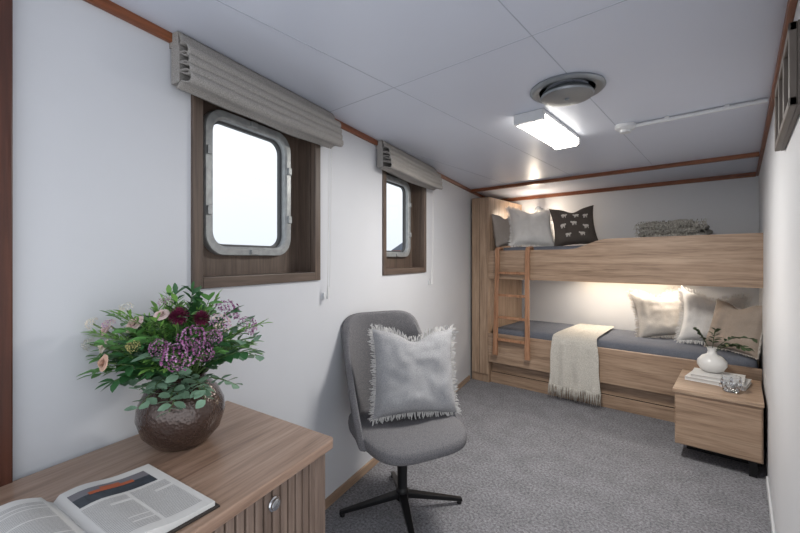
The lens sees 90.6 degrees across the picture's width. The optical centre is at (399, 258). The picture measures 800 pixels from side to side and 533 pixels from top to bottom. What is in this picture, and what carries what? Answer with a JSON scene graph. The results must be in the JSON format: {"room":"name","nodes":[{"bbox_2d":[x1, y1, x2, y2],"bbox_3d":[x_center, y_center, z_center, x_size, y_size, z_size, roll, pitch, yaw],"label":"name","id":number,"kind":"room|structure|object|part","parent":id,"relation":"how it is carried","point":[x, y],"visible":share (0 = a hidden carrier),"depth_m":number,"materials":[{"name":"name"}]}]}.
{"room":"ship cabin","nodes":[
{"label":"ship cabin","id":0,"kind":"room"},
{"bbox_2d":[13,0,479,498],"bbox_3d":[-0.250,0.280,2.555,0.141,2.100,6.170,0,0,27],"label":"wall","id":1,"kind":"structure","parent":0,"point":[102,130],"depth_m":1.24,"materials":[{"name":"white paint"}]},
{"bbox_2d":[0,0,12,486],"bbox_3d":[-0.984,0.296,0.947,0.030,2.067,0.078,0,0,27],"label":"door jamb","id":2,"kind":"object","parent":1,"relation":"attached to","point":[6,6],"depth_m":0.96,"materials":[{"name":"brown wood"}]},
{"bbox_2d":[191,94,319,288],"bbox_3d":[-0.592,-0.280,1.748,0.032,0.780,0.720,0,0,27],"label":"frame stiles","id":3,"kind":"object","parent":1,"relation":"attached to","point":[196,102],"visible":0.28,"depth_m":1.45,"materials":[{"name":"brown wood"}]},
{"bbox_2d":[169,31,343,298],"bbox_3d":[-0.539,-0.279,1.702,0.125,0.978,0.858,0,0,27],"label":"blind","id":4,"kind":"object","parent":1,"relation":"attached to","point":[198,70],"visible":1,"depth_m":1.53,"materials":[{"name":"fabric"}]},
{"bbox_3d":[-0.374,-0.205,2.086,0.023,0.830,0.025,0,0,27],"label":"pull cord","id":5,"kind":"part","parent":4,"relation":"part of","materials":[{"name":"white plastic"}]},
{"bbox_2d":[203,100,310,276],"bbox_3d":[-0.651,-0.280,1.778,0.100,0.726,0.666,0,0,27],"label":"niche reveal","id":6,"kind":"object","parent":1,"relation":"attached to","point":[304,146],"visible":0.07,"depth_m":2.05,"materials":[{"name":"brown wood"}]},
{"bbox_2d":[203,102,298,275],"bbox_3d":[-0.678,-0.280,1.792,0.078,0.696,0.636,0,0,27],"label":"window","id":7,"kind":"structure","parent":6,"relation":"in","point":[218,259],"depth_m":1.78,"materials":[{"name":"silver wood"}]},
{"bbox_2d":[214,121,281,247],"bbox_3d":[-0.690,-0.315,1.789,0.021,0.525,0.405,0,0,27],"label":"gasket","id":8,"kind":"object","parent":7,"relation":"attached to","point":[275,144],"visible":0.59,"depth_m":1.96,"materials":[{"name":"rubber"}]},
{"bbox_2d":[83,0,484,197],"bbox_3d":[-0.196,-0.754,2.488,0.018,0.032,6.000,0,0,27],"label":"trim","id":9,"kind":"structure","parent":1,"relation":"attached to","point":[108,6],"depth_m":1.28,"materials":[{"name":"brown wood"}]},
{"bbox_3d":[-0.196,-0.754,2.488,0.018,0.032,6.000,0,0,27],"label":"cornice","id":10,"kind":"part","parent":9,"relation":"part of","materials":[{"name":"brown wood"}]},
{"bbox_2d":[325,375,469,509],"bbox_3d":[-0.404,1.305,2.089,0.014,0.050,5.100,0,0,27],"label":"baseboard","id":11,"kind":"structure","parent":1,"relation":"attached to","point":[360,473],"depth_m":2.33,"materials":[{"name":"brown wood"}]},
{"bbox_2d":[382,170,425,274],"bbox_3d":[0.042,-0.280,2.976,0.032,0.780,0.720,0,0,27],"label":"frame stiles","id":12,"kind":"object","parent":1,"relation":"attached to","point":[384,173],"visible":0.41,"depth_m":2.68,"materials":[{"name":"brown wood"}]},
{"bbox_2d":[387,172,420,268],"bbox_3d":[-0.017,-0.280,3.006,0.100,0.726,0.666,0,0,27],"label":"niche reveal","id":13,"kind":"object","parent":1,"relation":"attached to","point":[416,190],"visible":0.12,"depth_m":3.28,"materials":[{"name":"brown wood"}]},
{"bbox_2d":[387,174,411,267],"bbox_3d":[-0.045,-0.280,3.020,0.078,0.696,0.636,0,0,27],"label":"window","id":14,"kind":"structure","parent":13,"relation":"in","point":[394,259],"depth_m":3.19,"materials":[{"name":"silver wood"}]},
{"bbox_2d":[387,181,405,251],"bbox_3d":[-0.056,-0.315,3.017,0.020,0.525,0.405,0,0,27],"label":"gasket","id":15,"kind":"object","parent":14,"relation":"attached to","point":[388,182],"visible":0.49,"depth_m":3.19,"materials":[{"name":"rubber"}]},
{"bbox_2d":[376,140,442,283],"bbox_3d":[0.101,-0.279,2.940,0.126,0.978,0.896,0,0,27],"label":"blind","id":16,"kind":"object","parent":1,"relation":"attached to","point":[392,160],"visible":1,"depth_m":2.78,"materials":[{"name":"fabric"}]},
{"bbox_3d":[0.273,-0.205,3.341,0.023,0.830,0.025,0,0,27],"label":"pull cord","id":17,"kind":"part","parent":16,"relation":"part of","materials":[{"name":"white plastic"}]},
{"bbox_2d":[471,152,759,191],"bbox_3d":[1.694,-0.755,3.621,2.365,0.030,0.040,0,0,41],"label":"header","id":18,"kind":"object","parent":1,"relation":"attached to","point":[755,154],"depth_m":3.37,"materials":[{"name":"brown wood"}]},
{"bbox_2d":[203,272,314,288],"bbox_3d":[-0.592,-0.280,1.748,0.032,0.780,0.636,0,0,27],"label":"window sill","id":19,"kind":"structure","parent":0,"point":[240,280],"depth_m":1.67,"materials":[{"name":"brown wood"}]},
{"bbox_2d":[387,267,423,274],"bbox_3d":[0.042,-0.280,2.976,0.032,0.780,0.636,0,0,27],"label":"window sill","id":20,"kind":"structure","parent":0,"point":[393,271],"depth_m":2.93,"materials":[{"name":"brown wood"}]},
{"bbox_2d":[216,0,648,183],"bbox_3d":[0.206,-0.770,1.537,1.942,0.002,5.000,0,0,41],"label":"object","id":21,"kind":"structure","parent":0,"point":[216,0],"depth_m":1.52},
{"bbox_2d":[110,0,787,198],"bbox_3d":[0.269,-0.810,2.156,2.854,0.080,6.020,0,0,41],"label":"ceiling","id":22,"kind":"structure","parent":0,"point":[656,59],"depth_m":1.62,"materials":[{"name":"white paint"}]},
{"bbox_2d":[514,108,579,149],"bbox_3d":[0.870,-0.737,2.299,0.160,0.064,0.620,0,0,41],"label":"ceiling light","id":23,"kind":"object","parent":22,"relation":"attached to","point":[539,123],"depth_m":2.18,"materials":[{"name":"white plastic"}]},
{"bbox_2d":[530,72,605,106],"bbox_3d":[0.751,-0.740,1.781,0.316,0.057,0.316,0,0,41],"label":"ceiling vent","id":24,"kind":"object","parent":22,"relation":"attached to","point":[567,93],"depth_m":1.72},
{"bbox_2d":[615,98,767,133],"bbox_3d":[1.503,-0.747,2.097,0.655,0.045,0.110,0,0,41],"label":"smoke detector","id":25,"kind":"object","parent":22,"relation":"attached to","point":[623,128],"visible":1,"depth_m":2.09,"materials":[{"name":"white plastic"}]},
{"bbox_2d":[325,377,770,532],"bbox_3d":[0.269,1.370,2.156,2.854,0.080,6.020,0,0,41],"label":"floor","id":26,"kind":"structure","parent":0,"point":[529,461],"depth_m":2.36,"materials":[{"name":"grey carpet"}]},
{"bbox_2d":[0,401,332,532],"bbox_3d":[-0.772,0.940,0.726,0.570,0.780,1.540,0,0,27],"label":"cabinet","id":27,"kind":"object","parent":26,"relation":"on","point":[265,473],"visible":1,"depth_m":1.07,"materials":[{"name":"brown wood"}]},
{"bbox_2d":[0,464,219,532],"bbox_3d":[-0.644,0.524,0.782,0.309,0.051,0.425,0,0,33],"label":"open magazine","id":28,"kind":"object","parent":27,"relation":"on","point":[143,499],"visible":1,"depth_m":0.83,"materials":[{"name":"paper"}]},
{"bbox_2d":[67,471,156,508],"bbox_3d":[-0.660,0.528,0.914,0.072,0.014,0.155,0,0,33],"label":"photo","id":29,"kind":"object","parent":28,"relation":"on","point":[85,497],"depth_m":0.90},
{"bbox_2d":[134,365,224,451],"bbox_3d":[-0.655,0.445,1.189,0.238,0.211,0.238,0,0,41],"label":"flower vase","id":30,"kind":"object","parent":27,"relation":"on","point":[175,430],"visible":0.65,"depth_m":1.10,"materials":[{"name":"brown ceramic"}]},
{"bbox_2d":[76,281,272,417],"bbox_3d":[-0.662,0.236,1.177,0.473,0.339,0.444,0,0,-38],"label":"flower bouquet","id":31,"kind":"object","parent":30,"relation":"in","point":[177,339],"visible":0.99,"depth_m":1.08,"materials":[{"name":"green plant"}]},
{"bbox_3d":[-0.319,0.628,1.012,0.012,0.036,0.036,0,0,27],"label":"lock knob","id":32,"kind":"part","parent":27,"relation":"part of","materials":[{"name":"silver metal"}]},
{"bbox_2d":[339,310,466,532],"bbox_3d":[0.009,0.823,2.106,0.635,1.015,0.649,0,0,-27],"label":"swivel chair","id":33,"kind":"object","parent":26,"relation":"on","point":[402,443],"visible":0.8,"depth_m":2.05,"materials":[{"name":"fabric"}]},
{"bbox_2d":[348,406,466,465],"bbox_3d":[0.021,0.885,2.082,0.550,0.096,0.580,0,0,-27],"label":"seat cushion","id":34,"kind":"object","parent":33,"relation":"on","point":[402,442],"depth_m":1.89,"materials":[{"name":"fabric"}]},
{"bbox_2d":[367,324,461,425],"bbox_3d":[0.082,0.606,2.113,0.547,0.525,0.215,0,0,-21],"label":"cushion","id":35,"kind":"object","parent":33,"relation":"on","point":[412,377],"visible":1,"depth_m":2.06,"materials":[{"name":"fabric"}]},
{"bbox_2d":[472,197,762,422],"bbox_3d":[1.899,0.330,3.993,2.580,2.000,0.870,0,0,41],"label":"bunk bed","id":36,"kind":"object","parent":26,"relation":"on","point":[638,375],"visible":0.8,"depth_m":3.50,"materials":[{"name":"brown wood"}]},
{"bbox_2d":[492,214,520,246],"bbox_3d":[1.180,-0.311,4.377,0.400,0.372,0.175,0,0,-34],"label":"pillow","id":37,"kind":"object","parent":36,"relation":"on","point":[501,231],"visible":0.69,"depth_m":4.28,"materials":[{"name":"fabric"}]},
{"bbox_2d":[492,246,533,360],"bbox_3d":[1.165,0.436,4.062,0.401,1.128,0.156,0,0,41],"label":"ladder","id":38,"kind":"object","parent":36,"relation":"attached to","point":[526,273],"visible":0.93,"depth_m":3.99,"materials":[{"name":"brown wood"}]},
{"bbox_2d":[505,206,554,246],"bbox_3d":[1.438,-0.346,4.322,0.574,0.516,0.260,0,0,-1],"label":"cushion","id":39,"kind":"object","parent":36,"relation":"on","point":[531,229],"visible":0.87,"depth_m":4.26,"materials":[{"name":"fabric"}]},
{"bbox_3d":[2.064,0.000,3.883,2.145,0.260,0.790,0,0,41],"label":"mattress","id":40,"kind":"part","parent":36,"relation":"part of","materials":[{"name":"grey fabric"}]},
{"bbox_2d":[549,205,597,245],"bbox_3d":[1.856,-0.348,4.216,0.487,0.467,0.215,0,0,11],"label":"cushion","id":41,"kind":"object","parent":36,"relation":"on","point":[577,227],"visible":0.98,"depth_m":4.17,"materials":[{"name":"grey fabric"}]},
{"bbox_2d":[548,323,613,406],"bbox_3d":[1.853,1.004,3.929,0.462,0.602,0.865,0,0,41],"label":"throw blanket","id":42,"kind":"object","parent":36,"relation":"on","point":[574,359],"visible":1,"depth_m":3.65,"materials":[{"name":"beige fabric"}]},
{"bbox_3d":[2.064,0.830,3.883,2.145,0.200,0.790,0,0,41],"label":"mattress","id":43,"kind":"part","parent":36,"relation":"part of","materials":[{"name":"grey fabric"}]},
{"bbox_2d":[627,285,685,338],"bbox_3d":[2.461,0.516,3.714,0.559,0.535,0.245,0,0,13],"label":"cushion","id":44,"kind":"object","parent":36,"relation":"on","point":[657,316],"visible":0.7,"depth_m":3.68,"materials":[{"name":"white fabric"}]},
{"bbox_2d":[633,218,712,236],"bbox_3d":[2.385,-0.232,3.496,0.592,0.234,0.345,0,0,41],"label":"folded blanket","id":45,"kind":"object","parent":36,"relation":"on","point":[680,227],"visible":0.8,"depth_m":3.37,"materials":[{"name":"grey fabric"}]},
{"bbox_2d":[673,285,753,344],"bbox_3d":[2.679,0.517,3.383,0.570,0.555,0.236,0,0,31],"label":"cushion","id":46,"kind":"object","parent":36,"relation":"on","point":[697,309],"visible":0.66,"depth_m":3.40,"materials":[{"name":"fabric"}]},
{"bbox_2d":[704,298,762,359],"bbox_3d":[2.634,0.536,3.106,0.203,0.416,0.440,0,0,-13],"label":"pillow","id":47,"kind":"object","parent":36,"relation":"on","point":[732,321],"visible":0.79,"depth_m":3.04,"materials":[{"name":"fabric"}]},
{"bbox_2d":[672,369,764,477],"bbox_3d":[2.193,1.097,2.730,0.455,0.466,0.600,0,0,41],"label":"bedside table","id":48,"kind":"object","parent":26,"relation":"on","point":[709,419],"visible":0.98,"depth_m":2.51,"materials":[{"name":"brown wood"}]},
{"bbox_2d":[685,367,751,390],"bbox_3d":[2.244,0.839,2.792,0.250,0.048,0.330,0,0,-41],"label":"book stack","id":49,"kind":"object","parent":48,"relation":"on","point":[697,374],"visible":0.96,"depth_m":2.77,"materials":[{"name":"white paper"}]},
{"bbox_2d":[692,327,757,372],"bbox_3d":[2.303,0.649,2.814,0.176,0.331,0.358,0,0,-45],"label":"bud vase","id":50,"kind":"object","parent":49,"relation":"on","point":[711,362],"visible":1,"depth_m":2.81,"materials":[{"name":"white ceramic"}]},
{"bbox_3d":[2.005,1.063,2.505,0.423,0.317,0.010,0,0,41],"label":"door","id":51,"kind":"part","parent":48,"relation":"part of","materials":[{"name":"brown wood"}]},
{"bbox_2d":[719,374,743,392],"bbox_3d":[2.157,0.814,2.577,0.124,0.100,0.122,0,0,41],"label":"glass candle holder","id":52,"kind":"object","parent":48,"relation":"on","point":[730,383],"visible":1,"depth_m":2.54,"materials":[{"name":"white"}]},
{"bbox_2d":[510,176,758,365],"bbox_3d":[2.172,0.280,4.423,2.725,2.100,0.100,0,0,41],"label":"wall","id":53,"kind":"structure","parent":0,"point":[730,206],"depth_m":4.16,"materials":[{"name":"white paint"}]},
{"bbox_2d":[534,206,544,211],"bbox_3d":[1.653,-0.585,4.682,0.090,0.070,0.185,0,0,41],"label":"reading lamp","id":54,"kind":"object","parent":53,"relation":"attached to","point":[537,207],"visible":0.56,"depth_m":4.62,"materials":[{"name":"metal"}]},
{"bbox_2d":[500,172,755,201],"bbox_3d":[2.186,-0.750,4.332,2.545,0.040,0.020,0,0,41],"label":"crown molding","id":55,"kind":"structure","parent":53,"relation":"attached to","point":[752,174],"depth_m":4.06,"materials":[{"name":"brown wood"}]},
{"bbox_2d":[759,0,799,532],"bbox_3d":[1.949,0.280,1.997,0.100,2.100,4.070,0,0,41],"label":"wall","id":56,"kind":"structure","parent":0,"point":[779,175],"depth_m":1.58,"materials":[{"name":"white paint"}]},
{"bbox_2d":[766,476,774,532],"bbox_3d":[1.372,1.305,1.411,0.010,0.050,2.430,0,0,41],"label":"baseboard","id":57,"kind":"structure","parent":56,"relation":"attached to","point":[767,479],"depth_m":2.05,"materials":[{"name":"white plastic"}]},
{"bbox_2d":[756,0,797,175],"bbox_3d":[1.871,-0.752,1.998,0.018,0.035,3.970,0,0,41],"label":"crown molding","id":58,"kind":"structure","parent":56,"relation":"attached to","point":[791,4],"depth_m":1.58,"materials":[{"name":"brown wood"}]},
{"bbox_2d":[775,19,799,150],"bbox_3d":[1.218,-0.510,1.247,0.027,0.220,0.580,0,0,41],"label":"framed picture","id":59,"kind":"object","parent":56,"relation":"attached to","point":[787,91],"visible":1,"depth_m":1.12},
{"bbox_3d":[1.779,1.530,60.289,5.700,5.600,4.000,0,0,1],"label":"wall","id":60,"kind":"structure","parent":0,"visible":0},
{"bbox_2d":[391,243,401,250],"bbox_3d":[1.729,-1.470,60.290,6.000,2.000,4.400,0,0,1],"label":"roof","id":61,"kind":"structure","parent":60,"relation":"on","point":[399,247],"depth_m":58.12,"materials":[{"name":"grey"}]}
]}

